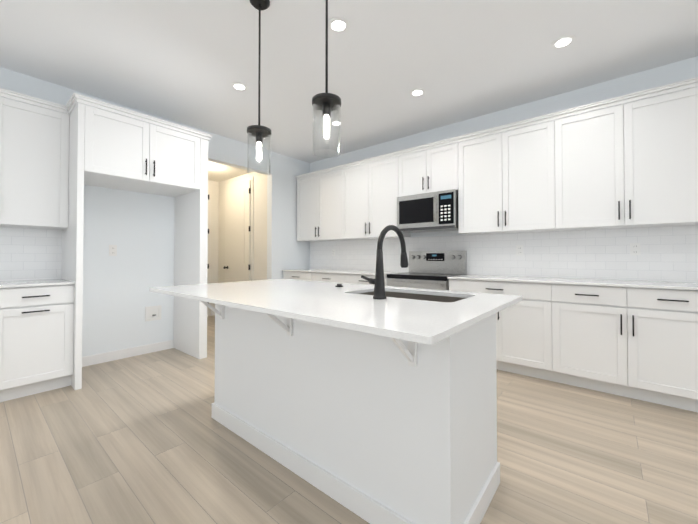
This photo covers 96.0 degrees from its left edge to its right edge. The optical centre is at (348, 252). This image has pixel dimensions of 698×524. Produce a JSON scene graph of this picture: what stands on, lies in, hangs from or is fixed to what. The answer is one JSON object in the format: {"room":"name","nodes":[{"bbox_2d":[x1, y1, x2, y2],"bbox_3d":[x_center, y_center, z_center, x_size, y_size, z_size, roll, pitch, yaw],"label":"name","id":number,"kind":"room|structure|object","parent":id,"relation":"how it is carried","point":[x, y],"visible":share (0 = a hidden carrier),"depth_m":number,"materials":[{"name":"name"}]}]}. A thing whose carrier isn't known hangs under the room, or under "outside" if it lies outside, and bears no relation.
{"room":"kitchen","nodes":[
{"label":"kitchen","id":0,"kind":"room"},
{"bbox_2d":[0,96,71,231],"bbox_3d":[-3.047,-0.758,2.626,0.328,1.050,1.017,-1,-1,40],"label":"upper cabinet","id":1,"kind":"object","parent":0,"relation":"attached to","point":[53,163],"depth_m":2.75,"materials":[{"name":"white paint"}]},
{"bbox_2d":[0,67,194,356],"bbox_3d":[-3.687,-0.253,2.204,0.120,2.830,5.060,-1,-1,40],"label":"wall","id":2,"kind":"structure","parent":0,"point":[137,228],"depth_m":3.49,"materials":[{"name":"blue paint"}]},
{"bbox_2d":[109,245,116,255],"bbox_3d":[-2.579,-0.022,3.432,0.007,0.120,0.070,-1,-1,40],"label":"outlet","id":3,"kind":"object","parent":2,"relation":"attached to","point":[112,250],"visible":1,"depth_m":3.43,"materials":[{"name":"white plastic"}]},
{"bbox_2d":[145,305,160,321],"bbox_3d":[-2.313,0.722,3.721,0.032,0.170,0.170,-1,-1,40],"label":"outlet box","id":4,"kind":"object","parent":2,"relation":"attached to","point":[152,313],"visible":1,"depth_m":3.72,"materials":[{"name":"white plastic"}]},
{"bbox_2d":[72,104,203,199],"bbox_3d":[-2.235,-0.986,3.324,0.688,0.575,1.000,-1,-1,40],"label":"upper cabinet","id":5,"kind":"object","parent":0,"relation":"attached to","point":[112,150],"depth_m":3.04,"materials":[{"name":"white paint"}]},
{"bbox_2d":[208,180,218,307],"bbox_3d":[-2.987,-0.207,5.705,0.120,2.830,1.460,-1,-1,40],"label":"wall","id":6,"kind":"structure","parent":0,"point":[214,223],"depth_m":6.08,"materials":[{"name":"white paint"}]},
{"bbox_2d":[207,188,208,315],"bbox_3d":[-2.894,-0.018,5.633,0.108,2.430,0.792,-1,-1,40],"label":"door","id":7,"kind":"structure","parent":6,"relation":"in","point":[208,264],"depth_m":5.93,"materials":[{"name":"white paint"}]},
{"bbox_2d":[208,184,210,315],"bbox_3d":[-2.935,-0.045,5.658,0.018,2.505,0.910,-1,-1,40],"label":"door frame","id":8,"kind":"structure","parent":6,"relation":"attached to","point":[209,186],"depth_m":5.98,"materials":[{"name":"white paint"}]},
{"bbox_2d":[208,161,251,181],"bbox_3d":[-2.333,-1.509,5.179,1.580,0.239,1.220,-1,-1,40],"label":"ceiling","id":9,"kind":"structure","parent":0,"point":[218,172],"depth_m":5.45,"materials":[{"name":"white paint"}]},
{"bbox_2d":[218,172,266,282],"bbox_3d":[-1.905,-0.207,5.677,1.580,2.830,0.120,-1,-1,40],"label":"wall","id":10,"kind":"structure","parent":0,"point":[260,233],"depth_m":5.32,"materials":[{"name":"white paint"}]},
{"bbox_2d":[223,181,250,281],"bbox_3d":[-2.013,-0.018,5.613,0.792,2.430,0.108,-1,-1,40],"label":"hall door","id":11,"kind":"structure","parent":10,"relation":"in","point":[238,233],"depth_m":5.60,"materials":[{"name":"white paint"}]},
{"bbox_2d":[225,176,253,281],"bbox_3d":[-1.988,-0.045,5.653,0.910,2.505,0.018,-1,-1,40],"label":"door frame","id":12,"kind":"structure","parent":10,"relation":"attached to","point":[251,179],"depth_m":5.38,"materials":[{"name":"white paint"}]},
{"bbox_2d":[195,128,309,279],"bbox_3d":[-1.415,-0.217,4.938,0.120,2.830,2.050,-1,-1,40],"label":"wall","id":13,"kind":"structure","parent":0,"point":[286,250],"depth_m":5.15,"materials":[{"name":"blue paint"}]},
{"bbox_2d":[0,315,697,523],"bbox_3d":[-0.601,1.175,0.953,9.840,0.060,7.350,-1,-1,40],"label":"floor","id":14,"kind":"structure","parent":0,"point":[144,439],"depth_m":1.75,"materials":[{"name":"brown wood"}]},
{"bbox_2d":[0,288,7,401],"bbox_3d":[-3.071,0.716,2.351,0.618,0.895,0.614,-1,-1,40],"label":"base cabinet","id":15,"kind":"object","parent":14,"relation":"on","point":[3,291],"depth_m":2.39,"materials":[{"name":"white paint"}]},
{"bbox_2d":[4,284,75,400],"bbox_3d":[-2.761,0.721,2.723,0.618,0.895,0.472,-1,-1,40],"label":"base cabinet","id":16,"kind":"object","parent":14,"relation":"on","point":[40,323],"depth_m":2.56,"materials":[{"name":"white paint"}]},
{"bbox_2d":[0,280,75,287],"bbox_3d":[-3.549,0.251,1.762,0.643,0.020,2.967,-1,-1,40],"label":"countertop","id":17,"kind":"structure","parent":16,"relation":"on","point":[3,283],"depth_m":2.61,"materials":[{"name":"white stone"}]},
{"bbox_2d":[0,227,61,280],"bbox_3d":[-3.793,0.001,1.968,0.009,0.485,2.967,-1,-1,40],"label":"backsplash","id":18,"kind":"structure","parent":17,"relation":"on","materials":[{"name":"tile"}]},
{"bbox_2d":[82,340,173,366],"bbox_3d":[-2.496,1.129,3.513,0.014,0.100,0.995,-1,-1,40],"label":"baseboard","id":19,"kind":"structure","parent":14,"relation":"on","point":[118,354],"depth_m":3.51,"materials":[{"name":"white paint"}]},
{"bbox_2d":[283,273,305,279],"bbox_3d":[-0.607,0.754,5.182,0.733,0.895,0.618,-1,-1,40],"label":"drawer","id":20,"kind":"object","parent":14,"relation":"on","point":[296,276],"depth_m":4.99,"materials":[{"name":"white paint"}]},
{"bbox_2d":[306,273,341,282],"bbox_3d":[-0.112,0.748,4.771,0.792,0.895,0.618,-1,-1,40],"label":"drawer","id":21,"kind":"object","parent":14,"relation":"on","point":[324,277],"depth_m":4.56,"materials":[{"name":"white paint"}]},
{"bbox_2d":[282,269,385,276],"bbox_3d":[-0.118,0.291,4.766,2.025,0.020,0.643,-1,-1,40],"label":"countertop","id":22,"kind":"structure","parent":21,"relation":"on","point":[365,272],"depth_m":4.83,"materials":[{"name":"white stone"}]},
{"bbox_2d":[173,295,499,523],"bbox_3d":[-0.174,0.697,1.814,1.733,0.920,0.870,-1,-1,40],"label":"kitchen island","id":23,"kind":"object","parent":14,"relation":"on","point":[359,400],"depth_m":1.40,"materials":[{"name":"white paint"}]},
{"bbox_2d":[149,279,521,346],"bbox_3d":[-0.194,0.226,1.746,1.870,0.020,1.030,-1,-1,40],"label":"island countertop","id":24,"kind":"structure","parent":23,"relation":"on","point":[427,322],"depth_m":1.26,"materials":[{"name":"white stone"}]},
{"bbox_2d":[361,225,407,298],"bbox_3d":[0.183,0.040,1.542,0.129,0.346,0.277,-1,-1,40],"label":"faucet","id":25,"kind":"object","parent":24,"relation":"on","point":[378,281],"visible":1,"depth_m":1.43,"materials":[{"name":"black metal"}]},
{"bbox_2d":[361,287,460,298],"bbox_3d":[0.303,0.338,1.630,0.608,0.232,0.358,-1,-1,40],"label":"sink","id":26,"kind":"object","parent":24,"relation":"in","point":[408,294],"depth_m":1.78,"materials":[{"name":"grey metal"}]},
{"bbox_2d":[342,273,392,285],"bbox_3d":[0.383,0.743,4.360,0.733,0.895,0.618,-1,-1,40],"label":"base cabinet","id":27,"kind":"object","parent":14,"relation":"on","point":[352,278],"depth_m":4.20,"materials":[{"name":"white paint"}]},
{"bbox_2d":[387,251,466,289],"bbox_3d":[0.935,0.581,3.835,0.762,1.205,0.685,-1,-1,40],"label":"range","id":28,"kind":"object","parent":14,"relation":"on","point":[431,269],"visible":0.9,"depth_m":3.87,"materials":[{"name":"silver metal"}]},
{"bbox_2d":[449,281,541,378],"bbox_3d":[1.656,0.729,3.301,0.999,0.895,0.618,-1,-1,40],"label":"base cabinet","id":29,"kind":"object","parent":14,"relation":"on","point":[519,325],"depth_m":2.97,"materials":[{"name":"white paint"}]},
{"bbox_2d":[542,285,697,411],"bbox_3d":[2.379,0.721,2.701,1.119,0.895,0.618,-1,-1,40],"label":"base cabinet","id":30,"kind":"object","parent":14,"relation":"on","point":[640,344],"depth_m":2.48,"materials":[{"name":"white paint"}]},
{"bbox_2d":[447,273,697,288],"bbox_3d":[2.762,0.259,2.372,3.905,0.020,0.643,-1,-1,40],"label":"countertop","id":31,"kind":"structure","parent":30,"relation":"on","point":[469,276],"depth_m":2.75,"materials":[{"name":"white stone"}]},
{"bbox_2d":[0,0,697,162],"bbox_3d":[-0.601,-1.714,0.992,9.840,0.060,7.350,-1,-1,40],"label":"ceiling","id":32,"kind":"structure","parent":0,"point":[187,62],"depth_m":2.65,"materials":[{"name":"white paint"}]},
{"bbox_2d":[231,82,247,90],"bbox_3d":[-1.094,-1.653,3.136,0.164,0.006,0.164,-1,-1,40],"label":"recessed light","id":33,"kind":"object","parent":32,"relation":"in","point":[238,86],"visible":1,"depth_m":3.13,"materials":[{"name":"white plastic"}]},
{"bbox_2d":[247,0,270,175],"bbox_3d":[-0.592,-1.095,2.074,0.156,1.150,0.156,-1,-1,40],"label":"pendant light","id":34,"kind":"object","parent":32,"relation":"hanging from","point":[259,132],"visible":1,"depth_m":2.06,"materials":[{"name":"black"}]},
{"bbox_2d":[312,0,340,157],"bbox_3d":[-0.119,-1.100,1.682,0.156,1.150,0.156,-1,-1,40],"label":"pendant light","id":35,"kind":"object","parent":32,"relation":"hanging from","point":[326,103],"visible":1,"depth_m":1.66,"materials":[{"name":"black"}]},
{"bbox_2d":[330,120,342,125],"bbox_3d":[-0.158,-1.641,3.996,0.164,0.006,0.164,-1,-1,40],"label":"recessed light","id":36,"kind":"object","parent":32,"relation":"in","point":[335,123],"visible":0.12,"depth_m":3.99,"materials":[{"name":"white plastic"}]},
{"bbox_2d":[328,17,349,33],"bbox_3d":[-0.078,-1.664,2.305,0.164,0.006,0.164,-1,-1,40],"label":"recessed light","id":37,"kind":"object","parent":32,"relation":"in","point":[338,25],"visible":0.94,"depth_m":2.30,"materials":[{"name":"white plastic"}]},
{"bbox_2d":[409,88,425,96],"bbox_3d":[0.709,-1.651,3.251,0.164,0.006,0.164,-1,-1,40],"label":"recessed light","id":38,"kind":"object","parent":32,"relation":"in","point":[418,92],"visible":1,"depth_m":3.24,"materials":[{"name":"white plastic"}]},
{"bbox_2d":[551,35,575,48],"bbox_3d":[1.693,-1.661,2.485,0.164,0.006,0.164,-1,-1,40],"label":"recessed light","id":39,"kind":"object","parent":32,"relation":"in","point":[562,42],"visible":1,"depth_m":2.48,"materials":[{"name":"white plastic"}]},
{"bbox_2d":[310,56,697,236],"bbox_3d":[2.317,-0.239,3.248,8.020,2.830,0.120,-1,-1,40],"label":"wall","id":40,"kind":"structure","parent":0,"point":[682,70],"depth_m":3.45,"materials":[{"name":"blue paint"}]},
{"bbox_2d":[297,169,337,240],"bbox_3d":[-0.374,-0.724,5.196,1.099,1.050,0.328,-1,-1,40],"label":"upper cabinet","id":41,"kind":"object","parent":40,"relation":"attached to","point":[317,196],"depth_m":5.09,"materials":[{"name":"white paint"}]},
{"bbox_2d":[338,153,410,240],"bbox_3d":[0.380,-0.732,4.570,1.099,1.050,0.328,-1,-1,40],"label":"upper cabinet","id":42,"kind":"object","parent":40,"relation":"attached to","point":[368,193],"depth_m":4.44,"materials":[{"name":"white paint"}]},
{"bbox_2d":[402,141,457,195],"bbox_3d":[1.061,-0.992,4.007,0.790,0.545,0.328,-1,-1,40],"label":"upper cabinet","id":43,"kind":"object","parent":40,"relation":"attached to","point":[436,169],"depth_m":3.85,"materials":[{"name":"white paint"}]},
{"bbox_2d":[397,189,458,232],"bbox_3d":[1.023,-0.496,3.955,0.762,0.442,0.447,-1,-1,40],"label":"over-the-range microwave","id":44,"kind":"object","parent":43,"relation":"attached to","point":[437,211],"visible":1,"depth_m":3.79,"materials":[{"name":"silver metal"}]},
{"bbox_2d":[454,121,545,236],"bbox_3d":[1.726,-0.747,3.452,1.059,1.050,0.328,-1,-1,40],"label":"upper cabinet","id":45,"kind":"object","parent":40,"relation":"attached to","point":[502,176],"depth_m":3.32,"materials":[{"name":"white paint"}]},
{"bbox_2d":[310,225,697,281],"bbox_3d":[1.886,0.021,3.516,6.710,0.485,0.009,-1,-1,40],"label":"backsplash","id":46,"kind":"structure","parent":40,"relation":"attached to","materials":[{"name":"tile"}]},
{"bbox_2d":[516,245,522,255],"bbox_3d":[1.899,-0.021,3.493,0.070,0.114,0.008,-1,-1,40],"label":"electrical outlet","id":47,"kind":"object","parent":46,"relation":"attached to","point":[519,250],"visible":1,"depth_m":3.49,"materials":[{"name":"white plastic"}]},
{"bbox_2d":[630,243,639,254],"bbox_3d":[2.630,-0.029,2.886,0.070,0.114,0.008,-1,-1,40],"label":"electrical outlet","id":48,"kind":"object","parent":46,"relation":"attached to","point":[634,248],"visible":1,"depth_m":2.88,"materials":[{"name":"white plastic"}]},
{"bbox_2d":[546,85,697,232],"bbox_3d":[2.472,-0.755,2.832,1.119,1.050,0.328,-1,-1,40],"label":"upper cabinet","id":49,"kind":"object","parent":40,"relation":"attached to","point":[576,205],"depth_m":2.70,"materials":[{"name":"white paint"}]}
]}

